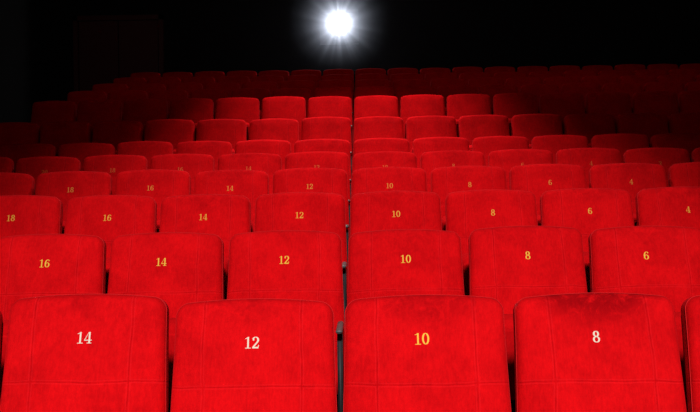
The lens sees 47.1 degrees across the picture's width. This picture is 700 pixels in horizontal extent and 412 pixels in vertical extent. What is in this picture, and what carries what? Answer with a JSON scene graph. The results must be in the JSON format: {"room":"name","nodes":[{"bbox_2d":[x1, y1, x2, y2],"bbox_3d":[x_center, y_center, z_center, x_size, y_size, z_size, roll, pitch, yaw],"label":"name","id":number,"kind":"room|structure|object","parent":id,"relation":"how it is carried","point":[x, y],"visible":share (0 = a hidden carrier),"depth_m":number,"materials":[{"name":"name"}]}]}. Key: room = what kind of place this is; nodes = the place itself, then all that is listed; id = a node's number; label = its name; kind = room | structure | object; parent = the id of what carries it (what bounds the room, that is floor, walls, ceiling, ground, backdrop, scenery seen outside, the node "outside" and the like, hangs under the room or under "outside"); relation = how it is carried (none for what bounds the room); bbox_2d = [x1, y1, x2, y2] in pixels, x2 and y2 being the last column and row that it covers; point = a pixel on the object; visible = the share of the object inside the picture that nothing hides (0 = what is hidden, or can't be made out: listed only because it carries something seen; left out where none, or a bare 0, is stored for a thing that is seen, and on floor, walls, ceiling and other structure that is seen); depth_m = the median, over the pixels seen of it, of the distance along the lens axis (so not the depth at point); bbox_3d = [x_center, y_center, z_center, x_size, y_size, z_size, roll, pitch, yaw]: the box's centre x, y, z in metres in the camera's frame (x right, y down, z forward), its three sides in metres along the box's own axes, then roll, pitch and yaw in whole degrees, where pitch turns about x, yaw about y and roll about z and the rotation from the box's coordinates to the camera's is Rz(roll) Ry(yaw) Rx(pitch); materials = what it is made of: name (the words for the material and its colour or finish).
{"room":"auditorium","nodes":[
{"label":"auditorium","id":0,"kind":"room"},
{"bbox_2d":[0,0,40,122],"bbox_3d":[-6.055,-1.477,3.081,0.200,6.301,24.000,-1,0,1],"label":"wall","id":1,"kind":"structure","parent":0,"point":[20,65],"depth_m":14.13,"materials":[{"name":"fabric"}]},
{"bbox_2d":[40,0,699,100],"bbox_3d":[1.155,-1.578,15.086,14.300,6.301,0.200,-1,0,1],"label":"wall","id":2,"kind":"structure","parent":0,"point":[225,36],"depth_m":14.99,"materials":[{"name":"fabric"}]},
{"bbox_2d":[73,14,163,91],"bbox_3d":[-4.318,-2.410,15.013,1.680,2.300,0.090,-1,0,1],"label":"door","id":3,"kind":"structure","parent":2,"relation":"in","point":[104,51],"depth_m":15.01,"materials":[{"name":"black"}]},
{"bbox_2d":[320,9,358,44],"bbox_3d":[-0.202,-3.338,14.901,0.720,0.640,0.205,-1,0,1],"label":"projector","id":4,"kind":"object","parent":2,"relation":"attached to","point":[336,26],"visible":1,"depth_m":14.97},
{"bbox_2d":[169,395,686,411],"bbox_3d":[1.018,0.120,2.987,13.900,2.909,24.000,-1,0,1],"label":"floor","id":5,"kind":"structure","parent":0,"point":[512,401],"depth_m":4.07,"materials":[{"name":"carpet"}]},
{"bbox_2d":[0,172,34,195],"bbox_3d":[-2.454,0.264,5.387,0.542,0.994,0.547,-1,0,1],"label":"seat","id":6,"kind":"object","parent":5,"relation":"on","point":[10,183],"visible":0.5,"depth_m":5.53,"materials":[{"name":"red fabric"}]},
{"bbox_2d":[0,122,39,146],"bbox_3d":[-3.516,-0.380,8.218,0.542,0.995,0.554,-1,0,1],"label":"seat","id":7,"kind":"object","parent":5,"relation":"on","point":[10,132],"visible":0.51,"depth_m":8.35,"materials":[{"name":"red fabric"}]},
{"bbox_2d":[0,143,55,172],"bbox_3d":[-2.979,-0.084,7.233,0.542,0.994,0.545,-1,0,1],"label":"seat","id":8,"kind":"object","parent":5,"relation":"on","point":[15,152],"visible":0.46,"depth_m":7.37,"materials":[{"name":"red fabric"}]},
{"bbox_2d":[0,195,62,237],"bbox_3d":[-1.918,0.438,4.437,0.542,1.001,0.548,-1,0,1],"label":"seat","id":9,"kind":"object","parent":5,"relation":"on","point":[19,214],"visible":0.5,"depth_m":4.57,"materials":[{"name":"red fabric"}]},
{"bbox_2d":[16,156,80,194],"bbox_3d":[-2.444,0.094,6.317,0.542,0.992,0.553,-1,0,1],"label":"seat","id":10,"kind":"object","parent":5,"relation":"on","point":[33,166],"visible":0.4,"depth_m":6.46,"materials":[{"name":"red fabric"}]},
{"bbox_2d":[0,234,106,400],"bbox_3d":[-1.383,0.626,3.504,0.542,0.996,0.551,-1,0,1],"label":"seat","id":11,"kind":"object","parent":5,"relation":"on","point":[33,265],"visible":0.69,"depth_m":3.62,"materials":[{"name":"red fabric"}]},
{"bbox_2d":[31,101,76,142],"bbox_3d":[-3.507,-0.753,9.335,0.542,0.990,0.555,-1,0,1],"label":"seat","id":12,"kind":"object","parent":5,"relation":"on","point":[43,111],"visible":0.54,"depth_m":9.46,"materials":[{"name":"red fabric"}]},
{"bbox_2d":[40,121,90,155],"bbox_3d":[-2.971,-0.388,8.210,0.542,0.995,0.552,-1,0,1],"label":"seat","id":13,"kind":"object","parent":5,"relation":"on","point":[57,134],"visible":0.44,"depth_m":8.34,"materials":[{"name":"red fabric"}]},
{"bbox_2d":[36,171,111,233],"bbox_3d":[-1.908,0.256,5.377,0.542,0.996,0.543,-1,0,1],"label":"seat","id":14,"kind":"object","parent":5,"relation":"on","point":[64,185],"visible":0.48,"depth_m":5.51,"materials":[{"name":"red fabric"}]},
{"bbox_2d":[0,294,168,411],"bbox_3d":[-0.850,0.794,2.430,0.542,1.014,0.549,-1,0,1],"label":"seat","id":15,"kind":"object","parent":5,"relation":"on","point":[68,352],"visible":1,"depth_m":2.54,"materials":[{"name":"red fabric"}]},
{"bbox_2d":[58,143,114,170],"bbox_3d":[-2.434,-0.089,7.232,0.542,0.991,0.558,-1,0,1],"label":"seat","id":16,"kind":"object","parent":5,"relation":"on","point":[80,151],"visible":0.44,"depth_m":7.38,"materials":[{"name":"red fabric"}]},
{"bbox_2d":[67,91,106,121],"bbox_3d":[-3.495,-1.034,10.482,0.542,0.995,0.549,-1,0,1],"label":"seat","id":17,"kind":"object","parent":5,"relation":"on","point":[76,97],"visible":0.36,"depth_m":10.62,"materials":[{"name":"red fabric"}]},
{"bbox_2d":[77,100,121,142],"bbox_3d":[-2.961,-0.764,9.329,0.542,0.996,0.557,-1,0,1],"label":"seat","id":18,"kind":"object","parent":5,"relation":"on","point":[91,112],"visible":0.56,"depth_m":9.45,"materials":[{"name":"red fabric"}]},
{"bbox_2d":[92,83,127,99],"bbox_3d":[-3.486,-1.281,11.482,0.542,0.999,0.548,-1,0,1],"label":"seat","id":19,"kind":"object","parent":5,"relation":"on","point":[106,88],"visible":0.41,"depth_m":11.62,"materials":[{"name":"red fabric"}]},
{"bbox_2d":[64,195,156,293],"bbox_3d":[-1.373,0.433,4.435,0.542,0.994,0.558,-1,0,1],"label":"seat","id":20,"kind":"object","parent":5,"relation":"on","point":[107,217],"visible":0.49,"depth_m":4.56,"materials":[{"name":"red fabric"}]},
{"bbox_2d":[83,155,147,194],"bbox_3d":[-1.898,0.083,6.311,0.542,0.998,0.556,-1,0,1],"label":"seat","id":21,"kind":"object","parent":5,"relation":"on","point":[112,165],"visible":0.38,"depth_m":6.45,"materials":[{"name":"red fabric"}]},
{"bbox_2d":[92,120,142,154],"bbox_3d":[-2.425,-0.397,8.206,0.542,0.997,0.560,-1,0,1],"label":"seat","id":22,"kind":"object","parent":5,"relation":"on","point":[115,132],"visible":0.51,"depth_m":8.34,"materials":[{"name":"red fabric"}]},
{"bbox_2d":[108,90,146,119],"bbox_3d":[-2.950,-1.043,10.473,0.542,0.997,0.546,-1,0,1],"label":"seat","id":23,"kind":"object","parent":5,"relation":"on","point":[121,95],"visible":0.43,"depth_m":10.61,"materials":[{"name":"red fabric"}]},
{"bbox_2d":[113,77,145,89],"bbox_3d":[-3.475,-1.531,12.481,0.542,0.998,0.548,-1,0,1],"label":"seat","id":24,"kind":"object","parent":5,"relation":"on","point":[128,81],"visible":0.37,"depth_m":12.62,"materials":[{"name":"red fabric"}]},
{"bbox_2d":[117,141,172,169],"bbox_3d":[-1.889,-0.101,7.218,0.542,0.998,0.545,-1,0,1],"label":"seat","id":25,"kind":"object","parent":5,"relation":"on","point":[148,149],"visible":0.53,"depth_m":7.36,"materials":[{"name":"red fabric"}]},
{"bbox_2d":[123,98,167,140],"bbox_3d":[-2.416,-0.773,9.319,0.542,1.000,0.551,-1,0,1],"label":"seat","id":26,"kind":"object","parent":5,"relation":"on","point":[144,110],"visible":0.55,"depth_m":9.44,"materials":[{"name":"red fabric"}]},
{"bbox_2d":[115,169,190,232],"bbox_3d":[-1.363,0.246,5.377,0.542,1.000,0.555,-1,0,1],"label":"seat","id":27,"kind":"object","parent":5,"relation":"on","point":[157,184],"visible":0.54,"depth_m":5.51,"materials":[{"name":"red fabric"}]},
{"bbox_2d":[148,77,180,89],"bbox_3d":[-2.930,-1.537,12.475,0.542,0.996,0.549,-1,0,1],"label":"seat","id":28,"kind":"object","parent":5,"relation":"on","point":[157,80],"visible":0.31,"depth_m":12.62,"materials":[{"name":"red fabric"}]},
{"bbox_2d":[107,232,223,403],"bbox_3d":[-0.837,0.619,3.497,0.542,0.996,0.551,-1,0,1],"label":"seat","id":29,"kind":"object","parent":5,"relation":"on","point":[178,269],"visible":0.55,"depth_m":3.61,"materials":[{"name":"red fabric"}]},
{"bbox_2d":[149,90,187,118],"bbox_3d":[-2.405,-1.048,10.468,0.542,0.992,0.550,-1,0,1],"label":"seat","id":30,"kind":"object","parent":5,"relation":"on","point":[168,95],"visible":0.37,"depth_m":10.61,"materials":[{"name":"red fabric"}]},
{"bbox_2d":[144,119,194,153],"bbox_3d":[-1.880,-0.406,8.191,0.542,1.001,0.545,-1,0,1],"label":"seat","id":31,"kind":"object","parent":5,"relation":"on","point":[174,131],"visible":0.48,"depth_m":8.32,"materials":[{"name":"red fabric"}]},
{"bbox_2d":[150,154,214,194],"bbox_3d":[-1.353,0.076,6.302,0.542,0.998,0.552,-1,0,1],"label":"seat","id":32,"kind":"object","parent":5,"relation":"on","point":[193,164],"visible":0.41,"depth_m":6.44,"materials":[{"name":"red fabric"}]},
{"bbox_2d":[169,98,213,140],"bbox_3d":[-1.870,-0.779,9.308,0.542,0.995,0.545,-1,0,1],"label":"seat","id":33,"kind":"object","parent":5,"relation":"on","point":[194,109],"visible":0.46,"depth_m":9.43,"materials":[{"name":"red fabric"}]},
{"bbox_2d":[176,141,231,170],"bbox_3d":[-1.343,-0.106,7.219,0.542,0.994,0.560,-1,0,1],"label":"seat","id":34,"kind":"object","parent":5,"relation":"on","point":[215,149],"visible":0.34,"depth_m":7.36,"materials":[{"name":"red fabric"}]},
{"bbox_2d":[159,194,250,299],"bbox_3d":[-0.827,0.427,4.426,0.542,0.990,0.556,-1,0,1],"label":"seat","id":35,"kind":"object","parent":5,"relation":"on","point":[224,216],"visible":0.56,"depth_m":4.55,"materials":[{"name":"red fabric"}]},
{"bbox_2d":[190,89,228,118],"bbox_3d":[-1.859,-1.056,10.462,0.542,0.993,0.553,-1,0,1],"label":"seat","id":36,"kind":"object","parent":5,"relation":"on","point":[213,94],"visible":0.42,"depth_m":10.60,"materials":[{"name":"red fabric"}]},
{"bbox_2d":[196,119,246,153],"bbox_3d":[-1.335,-0.411,8.184,0.542,0.995,0.544,-1,0,1],"label":"seat","id":37,"kind":"object","parent":5,"relation":"on","point":[233,131],"visible":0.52,"depth_m":8.31,"materials":[{"name":"red fabric"}]},
{"bbox_2d":[205,82,239,97],"bbox_3d":[-1.849,-1.300,11.466,0.542,0.990,0.561,-1,0,1],"label":"seat","id":38,"kind":"object","parent":5,"relation":"on","point":[228,86],"visible":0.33,"depth_m":11.61,"materials":[{"name":"red fabric"}]},
{"bbox_2d":[194,170,268,231],"bbox_3d":[-0.817,0.244,5.371,0.542,0.989,0.559,-1,0,1],"label":"seat","id":39,"kind":"object","parent":5,"relation":"on","point":[251,184],"visible":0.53,"depth_m":5.51,"materials":[{"name":"red fabric"}]},
{"bbox_2d":[217,76,249,88],"bbox_3d":[-1.839,-1.552,12.458,0.542,0.994,0.546,-1,0,1],"label":"seat","id":40,"kind":"object","parent":5,"relation":"on","point":[240,80],"visible":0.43,"depth_m":12.60,"materials":[{"name":"red fabric"}]},
{"bbox_2d":[215,97,259,139],"bbox_3d":[-1.325,-0.786,9.300,0.542,0.995,0.544,-1,0,1],"label":"seat","id":41,"kind":"object","parent":5,"relation":"on","point":[242,108],"visible":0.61,"depth_m":9.42,"materials":[{"name":"red fabric"}]},
{"bbox_2d":[218,153,281,193],"bbox_3d":[-0.808,0.069,6.299,0.542,0.996,0.561,-1,0,1],"label":"seat","id":42,"kind":"object","parent":5,"relation":"on","point":[268,163],"visible":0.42,"depth_m":6.44,"materials":[{"name":"red fabric"}]},
{"bbox_2d":[231,88,269,118],"bbox_3d":[-1.313,-1.065,10.458,0.542,0.996,0.559,-1,0,1],"label":"seat","id":43,"kind":"object","parent":5,"relation":"on","point":[260,94],"visible":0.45,"depth_m":10.60,"materials":[{"name":"red fabric"}]},
{"bbox_2d":[170,298,336,411],"bbox_3d":[-0.306,0.797,2.422,0.542,0.992,0.549,-1,0,1],"label":"seat","id":44,"kind":"object","parent":5,"relation":"on","point":[255,354],"visible":1,"depth_m":2.54,"materials":[{"name":"red fabric"}]},
{"bbox_2d":[235,140,290,169],"bbox_3d":[-0.798,-0.114,7.205,0.542,0.994,0.547,-1,0,1],"label":"seat","id":45,"kind":"object","parent":5,"relation":"on","point":[282,148],"visible":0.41,"depth_m":7.34,"materials":[{"name":"red fabric"}]},
{"bbox_2d":[249,119,298,152],"bbox_3d":[-0.789,-0.417,8.182,0.542,0.991,0.556,-1,0,1],"label":"seat","id":46,"kind":"object","parent":5,"relation":"on","point":[260,129],"visible":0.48,"depth_m":8.31,"materials":[{"name":"red fabric"}]},
{"bbox_2d":[261,96,305,139],"bbox_3d":[-0.780,-0.796,9.295,0.542,1.000,0.548,-1,0,1],"label":"seat","id":47,"kind":"object","parent":5,"relation":"on","point":[280,107],"visible":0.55,"depth_m":9.41,"materials":[{"name":"red fabric"}]},
{"bbox_2d":[227,230,344,411],"bbox_3d":[-0.292,0.610,3.491,0.542,0.998,0.553,-1,0,1],"label":"seat","id":48,"kind":"object","parent":5,"relation":"on","point":[279,264],"visible":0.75,"depth_m":3.60,"materials":[{"name":"red fabric"}]},
{"bbox_2d":[272,88,310,117],"bbox_3d":[-0.768,-1.070,10.449,0.542,0.991,0.556,-1,0,1],"label":"seat","id":49,"kind":"object","parent":5,"relation":"on","point":[305,93],"visible":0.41,"depth_m":10.59,"materials":[{"name":"red fabric"}]},
{"bbox_2d":[254,192,347,319],"bbox_3d":[-0.282,0.418,4.416,0.542,0.994,0.550,-1,0,1],"label":"seat","id":50,"kind":"object","parent":5,"relation":"on","point":[306,211],"visible":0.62,"depth_m":4.54,"materials":[{"name":"red fabric"}]},
{"bbox_2d":[273,168,349,263],"bbox_3d":[-0.272,0.233,5.359,0.542,0.995,0.550,-1,0,1],"label":"seat","id":51,"kind":"object","parent":5,"relation":"on","point":[322,180],"visible":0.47,"depth_m":5.49,"materials":[{"name":"red fabric"}]},
{"bbox_2d":[285,151,350,228],"bbox_3d":[-0.262,0.060,6.285,0.542,1.000,0.547,-1,0,1],"label":"seat","id":52,"kind":"object","parent":5,"relation":"on","point":[316,159],"visible":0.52,"depth_m":6.42,"materials":[{"name":"red fabric"}]},
{"bbox_2d":[294,139,351,197],"bbox_3d":[-0.252,-0.121,7.199,0.542,0.994,0.550,-1,0,1],"label":"seat","id":53,"kind":"object","parent":5,"relation":"on","point":[310,145],"visible":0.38,"depth_m":7.34,"materials":[{"name":"red fabric"}]},
{"bbox_2d":[301,117,352,178],"bbox_3d":[-0.244,-0.430,8.170,0.542,1.002,0.547,-1,0,1],"label":"seat","id":54,"kind":"object","parent":5,"relation":"on","point":[313,127],"visible":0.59,"depth_m":8.29,"materials":[{"name":"red fabric"}]},
{"bbox_2d":[308,96,352,159],"bbox_3d":[-0.234,-0.800,9.288,0.542,0.992,0.547,-1,0,1],"label":"seat","id":55,"kind":"object","parent":5,"relation":"on","point":[324,106],"visible":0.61,"depth_m":9.41,"materials":[{"name":"red fabric"}]},
{"bbox_2d":[313,87,353,140],"bbox_3d":[-0.223,-1.082,10.441,0.542,0.999,0.554,-1,0,1],"label":"seat","id":56,"kind":"object","parent":5,"relation":"on","point":[321,91],"visible":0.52,"depth_m":10.58,"materials":[{"name":"red fabric"}]},
{"bbox_2d":[317,80,353,143],"bbox_3d":[-0.213,-1.328,11.436,0.542,1.002,0.545,-1,0,1],"label":"seat","id":57,"kind":"object","parent":5,"relation":"on","point":[324,83],"visible":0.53,"depth_m":11.58,"materials":[{"name":"red fabric"}]},
{"bbox_2d":[355,86,393,97],"bbox_3d":[0.322,-1.088,10.433,0.542,0.996,0.552,-1,0,1],"label":"seat","id":58,"kind":"object","parent":5,"relation":"on","point":[368,90],"visible":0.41,"depth_m":10.58,"materials":[{"name":"red fabric"}]},
{"bbox_2d":[354,95,398,119],"bbox_3d":[0.311,-0.808,9.282,0.542,0.993,0.551,-1,0,1],"label":"seat","id":59,"kind":"object","parent":5,"relation":"on","point":[375,105],"visible":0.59,"depth_m":9.41,"materials":[{"name":"red fabric"}]},
{"bbox_2d":[354,116,403,141],"bbox_3d":[0.302,-0.436,8.169,0.542,0.999,0.558,-1,0,1],"label":"seat","id":60,"kind":"object","parent":5,"relation":"on","point":[373,126],"visible":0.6,"depth_m":8.30,"materials":[{"name":"red fabric"}]},
{"bbox_2d":[353,138,409,155],"bbox_3d":[0.293,-0.130,7.194,0.542,0.995,0.553,-1,0,1],"label":"seat","id":61,"kind":"object","parent":5,"relation":"on","point":[370,144],"visible":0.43,"depth_m":7.34,"materials":[{"name":"red fabric"}]},
{"bbox_2d":[353,151,416,170],"bbox_3d":[0.283,0.056,6.278,0.542,0.992,0.548,-1,0,1],"label":"seat","id":62,"kind":"object","parent":5,"relation":"on","point":[381,158],"visible":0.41,"depth_m":6.42,"materials":[{"name":"red fabric"}]},
{"bbox_2d":[352,167,426,195],"bbox_3d":[0.273,0.227,5.350,0.542,0.993,0.546,-1,0,1],"label":"seat","id":63,"kind":"object","parent":5,"relation":"on","point":[375,179],"visible":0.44,"depth_m":5.49,"materials":[{"name":"red fabric"}]},
{"bbox_2d":[350,191,441,236],"bbox_3d":[0.263,0.410,4.407,0.542,0.994,0.545,-1,0,1],"label":"seat","id":64,"kind":"object","parent":5,"relation":"on","point":[380,210],"visible":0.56,"depth_m":4.53,"materials":[{"name":"red fabric"}]},
{"bbox_2d":[347,229,463,304],"bbox_3d":[0.254,0.604,3.483,0.542,0.995,0.551,-1,0,1],"label":"seat","id":65,"kind":"object","parent":5,"relation":"on","point":[395,262],"visible":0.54,"depth_m":3.60,"materials":[{"name":"red fabric"}]},
{"bbox_2d":[396,86,434,116],"bbox_3d":[0.868,-1.095,10.429,0.542,0.995,0.559,-1,0,1],"label":"seat","id":66,"kind":"object","parent":5,"relation":"on","point":[404,90],"visible":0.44,"depth_m":10.57,"materials":[{"name":"red fabric"}]},
{"bbox_2d":[401,94,444,138],"bbox_3d":[0.857,-0.817,9.275,0.542,0.995,0.552,-1,0,1],"label":"seat","id":67,"kind":"object","parent":5,"relation":"on","point":[424,104],"visible":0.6,"depth_m":9.40,"materials":[{"name":"red fabric"}]},
{"bbox_2d":[343,294,510,411],"bbox_3d":[0.244,0.786,2.415,0.542,0.998,0.550,-1,0,1],"label":"seat","id":68,"kind":"object","parent":5,"relation":"on","point":[429,352],"visible":1,"depth_m":2.53,"materials":[{"name":"red fabric"}]},
{"bbox_2d":[406,116,456,152],"bbox_3d":[0.847,-0.442,8.156,0.542,0.996,0.546,-1,0,1],"label":"seat","id":69,"kind":"object","parent":5,"relation":"on","point":[417,127],"visible":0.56,"depth_m":8.28,"materials":[{"name":"red fabric"}]},
{"bbox_2d":[413,137,468,167],"bbox_3d":[0.839,-0.138,7.186,0.542,0.996,0.552,-1,0,1],"label":"seat","id":70,"kind":"object","parent":5,"relation":"on","point":[429,144],"visible":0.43,"depth_m":7.33,"materials":[{"name":"red fabric"}]},
{"bbox_2d":[425,72,457,85],"bbox_3d":[1.433,-1.601,12.415,0.542,1.001,0.546,-1,0,1],"label":"seat","id":71,"kind":"object","parent":5,"relation":"on","point":[435,75],"visible":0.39,"depth_m":12.56,"materials":[{"name":"red fabric"}]},
{"bbox_2d":[420,150,484,191],"bbox_3d":[0.829,0.048,6.277,0.542,0.993,0.560,-1,0,1],"label":"seat","id":72,"kind":"object","parent":5,"relation":"on","point":[429,161],"visible":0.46,"depth_m":6.42,"materials":[{"name":"red fabric"}]},
{"bbox_2d":[437,85,476,115],"bbox_3d":[1.413,-1.101,10.415,0.542,0.993,0.545,-1,0,1],"label":"seat","id":73,"kind":"object","parent":5,"relation":"on","point":[445,91],"visible":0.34,"depth_m":10.55,"materials":[{"name":"red fabric"}]},
{"bbox_2d":[431,166,506,230],"bbox_3d":[0.818,0.219,5.343,0.542,0.993,0.545,-1,0,1],"label":"seat","id":74,"kind":"object","parent":5,"relation":"on","point":[444,180],"visible":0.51,"depth_m":5.47,"materials":[{"name":"red fabric"}]},
{"bbox_2d":[447,94,491,136],"bbox_3d":[1.402,-0.824,9.273,0.542,0.995,0.561,-1,0,1],"label":"seat","id":75,"kind":"object","parent":5,"relation":"on","point":[459,105],"visible":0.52,"depth_m":9.40,"materials":[{"name":"red fabric"}]},
{"bbox_2d":[459,115,509,150],"bbox_3d":[1.392,-0.450,8.151,0.542,0.997,0.551,-1,0,1],"label":"seat","id":76,"kind":"object","parent":5,"relation":"on","point":[471,127],"visible":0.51,"depth_m":8.28,"materials":[{"name":"red fabric"}]},
{"bbox_2d":[445,190,537,295],"bbox_3d":[0.808,0.403,4.402,0.542,0.994,0.550,-1,0,1],"label":"seat","id":77,"kind":"object","parent":5,"relation":"on","point":[466,211],"visible":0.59,"depth_m":4.53,"materials":[{"name":"red fabric"}]},
{"bbox_2d":[478,84,517,114],"bbox_3d":[1.959,-1.110,10.412,0.542,0.996,0.554,-1,0,1],"label":"seat","id":78,"kind":"object","parent":5,"relation":"on","point":[491,90],"visible":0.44,"depth_m":10.55,"materials":[{"name":"red fabric"}]},
{"bbox_2d":[472,136,528,165],"bbox_3d":[1.383,-0.145,7.174,0.542,0.995,0.543,-1,0,1],"label":"seat","id":79,"kind":"object","parent":5,"relation":"on","point":[485,145],"visible":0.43,"depth_m":7.31,"materials":[{"name":"red fabric"}]},
{"bbox_2d":[493,93,538,135],"bbox_3d":[1.948,-0.833,9.260,0.542,0.998,0.550,-1,0,1],"label":"seat","id":80,"kind":"object","parent":5,"relation":"on","point":[509,105],"visible":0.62,"depth_m":9.38,"materials":[{"name":"red fabric"}]},
{"bbox_2d":[488,149,552,189],"bbox_3d":[1.374,0.040,6.263,0.542,0.994,0.547,-1,0,1],"label":"seat","id":81,"kind":"object","parent":5,"relation":"on","point":[505,159],"visible":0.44,"depth_m":6.40,"materials":[{"name":"red fabric"}]},
{"bbox_2d":[468,226,586,399],"bbox_3d":[0.805,0.592,3.476,0.542,1.004,0.552,-1,0,1],"label":"seat","id":82,"kind":"object","parent":5,"relation":"on","point":[508,265],"visible":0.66,"depth_m":3.59,"materials":[{"name":"red fabric"}]},
{"bbox_2d":[511,114,562,148],"bbox_3d":[1.938,-0.458,8.140,0.542,0.998,0.544,-1,0,1],"label":"seat","id":83,"kind":"object","parent":5,"relation":"on","point":[529,126],"visible":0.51,"depth_m":8.26,"materials":[{"name":"red fabric"}]},
{"bbox_2d":[519,84,558,113],"bbox_3d":[2.504,-1.115,10.406,0.542,0.989,0.557,-1,0,1],"label":"seat","id":84,"kind":"object","parent":5,"relation":"on","point":[538,89],"visible":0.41,"depth_m":10.55,"materials":[{"name":"red fabric"}]},
{"bbox_2d":[509,164,585,225],"bbox_3d":[1.364,0.208,5.340,0.542,0.999,0.554,-1,0,1],"label":"seat","id":85,"kind":"object","parent":5,"relation":"on","point":[537,179],"visible":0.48,"depth_m":5.47,"materials":[{"name":"red fabric"}]},
{"bbox_2d":[531,135,588,163],"bbox_3d":[1.929,-0.154,7.171,0.542,0.998,0.553,-1,0,1],"label":"seat","id":86,"kind":"object","parent":5,"relation":"on","point":[553,143],"visible":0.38,"depth_m":7.31,"materials":[{"name":"red fabric"}]},
{"bbox_2d":[539,93,584,134],"bbox_3d":[2.493,-0.837,9.256,0.542,0.990,0.556,-1,0,1],"label":"seat","id":87,"kind":"object","parent":5,"relation":"on","point":[561,104],"visible":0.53,"depth_m":9.38,"materials":[{"name":"red fabric"}]},
{"bbox_2d":[564,70,596,81],"bbox_3d":[3.615,-1.632,12.386,0.542,1.002,0.547,-1,0,1],"label":"seat","id":88,"kind":"object","parent":5,"relation":"on","point":[580,74],"visible":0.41,"depth_m":12.53,"materials":[{"name":"red fabric"}]},
{"bbox_2d":[561,82,600,113],"bbox_3d":[3.050,-1.127,10.392,0.542,1.000,0.544,-1,0,1],"label":"seat","id":89,"kind":"object","parent":5,"relation":"on","point":[583,88],"visible":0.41,"depth_m":10.53,"materials":[{"name":"red fabric"}]},
{"bbox_2d":[540,188,633,292],"bbox_3d":[1.354,0.395,4.399,0.542,0.994,0.559,-1,0,1],"label":"seat","id":90,"kind":"object","parent":5,"relation":"on","point":[586,210],"visible":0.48,"depth_m":4.53,"materials":[{"name":"red fabric"}]},
{"bbox_2d":[555,148,620,187],"bbox_3d":[1.920,0.030,6.261,0.542,0.998,0.558,-1,0,1],"label":"seat","id":91,"kind":"object","parent":5,"relation":"on","point":[586,158],"visible":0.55,"depth_m":6.40,"materials":[{"name":"red fabric"}]},
{"bbox_2d":[564,113,615,147],"bbox_3d":[2.484,-0.463,8.134,0.542,0.993,0.548,-1,0,1],"label":"seat","id":92,"kind":"object","parent":5,"relation":"on","point":[588,125],"visible":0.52,"depth_m":8.26,"materials":[{"name":"red fabric"}]},
{"bbox_2d":[513,292,686,411],"bbox_3d":[0.794,0.779,2.409,0.542,0.998,0.552,-1,0,1],"label":"seat","id":93,"kind":"object","parent":5,"relation":"on","point":[598,351],"visible":1,"depth_m":2.52,"materials":[{"name":"red fabric"}]},
{"bbox_2d":[585,91,631,133],"bbox_3d":[3.038,-0.848,9.250,0.542,0.997,0.559,-1,0,1],"label":"seat","id":94,"kind":"object","parent":5,"relation":"on","point":[614,103],"visible":0.44,"depth_m":9.38,"materials":[{"name":"red fabric"}]},
{"bbox_2d":[591,133,648,162],"bbox_3d":[2.474,-0.163,7.160,0.542,1.001,0.544,-1,0,1],"label":"seat","id":95,"kind":"object","parent":5,"relation":"on","point":[622,142],"visible":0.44,"depth_m":7.30,"materials":[{"name":"red fabric"}]},
{"bbox_2d":[602,82,642,112],"bbox_3d":[3.595,-1.131,10.391,0.542,0.992,0.556,-1,0,1],"label":"seat","id":96,"kind":"object","parent":5,"relation":"on","point":[631,88],"visible":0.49,"depth_m":10.53,"materials":[{"name":"red fabric"}]},
{"bbox_2d":[589,163,666,225],"bbox_3d":[1.909,0.202,5.328,0.542,0.996,0.545,-1,0,1],"label":"seat","id":97,"kind":"object","parent":5,"relation":"on","point":[633,178],"visible":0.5,"depth_m":5.46,"materials":[{"name":"red fabric"}]},
{"bbox_2d":[616,113,668,147],"bbox_3d":[3.028,-0.471,8.129,0.542,0.993,0.550,-1,0,1],"label":"seat","id":98,"kind":"object","parent":5,"relation":"on","point":[648,124],"visible":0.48,"depth_m":8.26,"materials":[{"name":"red fabric"}]},
{"bbox_2d":[588,226,699,397],"bbox_3d":[1.355,0.588,3.467,0.542,0.996,0.550,-1,0,1],"label":"seat","id":99,"kind":"object","parent":5,"relation":"on","point":[664,261],"visible":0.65,"depth_m":3.58,"materials":[{"name":"red fabric"}]},
{"bbox_2d":[632,91,678,130],"bbox_3d":[3.583,-0.854,9.239,0.542,0.994,0.551,-1,0,1],"label":"seat","id":100,"kind":"object","parent":5,"relation":"on","point":[664,102],"visible":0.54,"depth_m":9.36,"materials":[{"name":"red fabric"}]},
{"bbox_2d":[623,148,689,186],"bbox_3d":[2.465,0.026,6.252,0.542,0.991,0.555,-1,0,1],"label":"seat","id":101,"kind":"object","parent":5,"relation":"on","point":[666,157],"visible":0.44,"depth_m":6.39,"materials":[{"name":"red fabric"}]},
{"bbox_2d":[635,186,699,229],"bbox_3d":[1.899,0.387,4.387,0.542,0.996,0.549,-1,0,1],"label":"seat","id":102,"kind":"object","parent":5,"relation":"on","point":[663,206],"visible":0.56,"depth_m":4.52,"materials":[{"name":"red fabric"}]},
{"bbox_2d":[650,133,699,161],"bbox_3d":[3.020,-0.170,7.157,0.542,0.999,0.552,-1,0,1],"label":"seat","id":103,"kind":"object","parent":5,"relation":"on","point":[690,142],"visible":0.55,"depth_m":7.30,"materials":[{"name":"red fabric"}]},
{"bbox_2d":[668,162,699,186],"bbox_3d":[2.455,0.194,5.320,0.542,0.998,0.544,-1,0,1],"label":"seat","id":104,"kind":"object","parent":5,"relation":"on","point":[680,174],"visible":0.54,"depth_m":5.46,"materials":[{"name":"red fabric"}]},
{"bbox_2d":[668,112,699,133],"bbox_3d":[3.574,-0.477,8.126,0.542,0.990,0.560,-1,0,1],"label":"seat","id":105,"kind":"object","parent":5,"relation":"on","point":[688,122],"visible":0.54,"depth_m":8.26,"materials":[{"name":"red fabric"}]},
{"bbox_2d":[681,295,699,411],"bbox_3d":[1.345,0.773,2.403,0.542,0.995,0.554,-1,0,1],"label":"seat","id":106,"kind":"object","parent":5,"relation":"on","point":[690,308],"visible":1,"depth_m":2.56,"materials":[{"name":"red fabric"}]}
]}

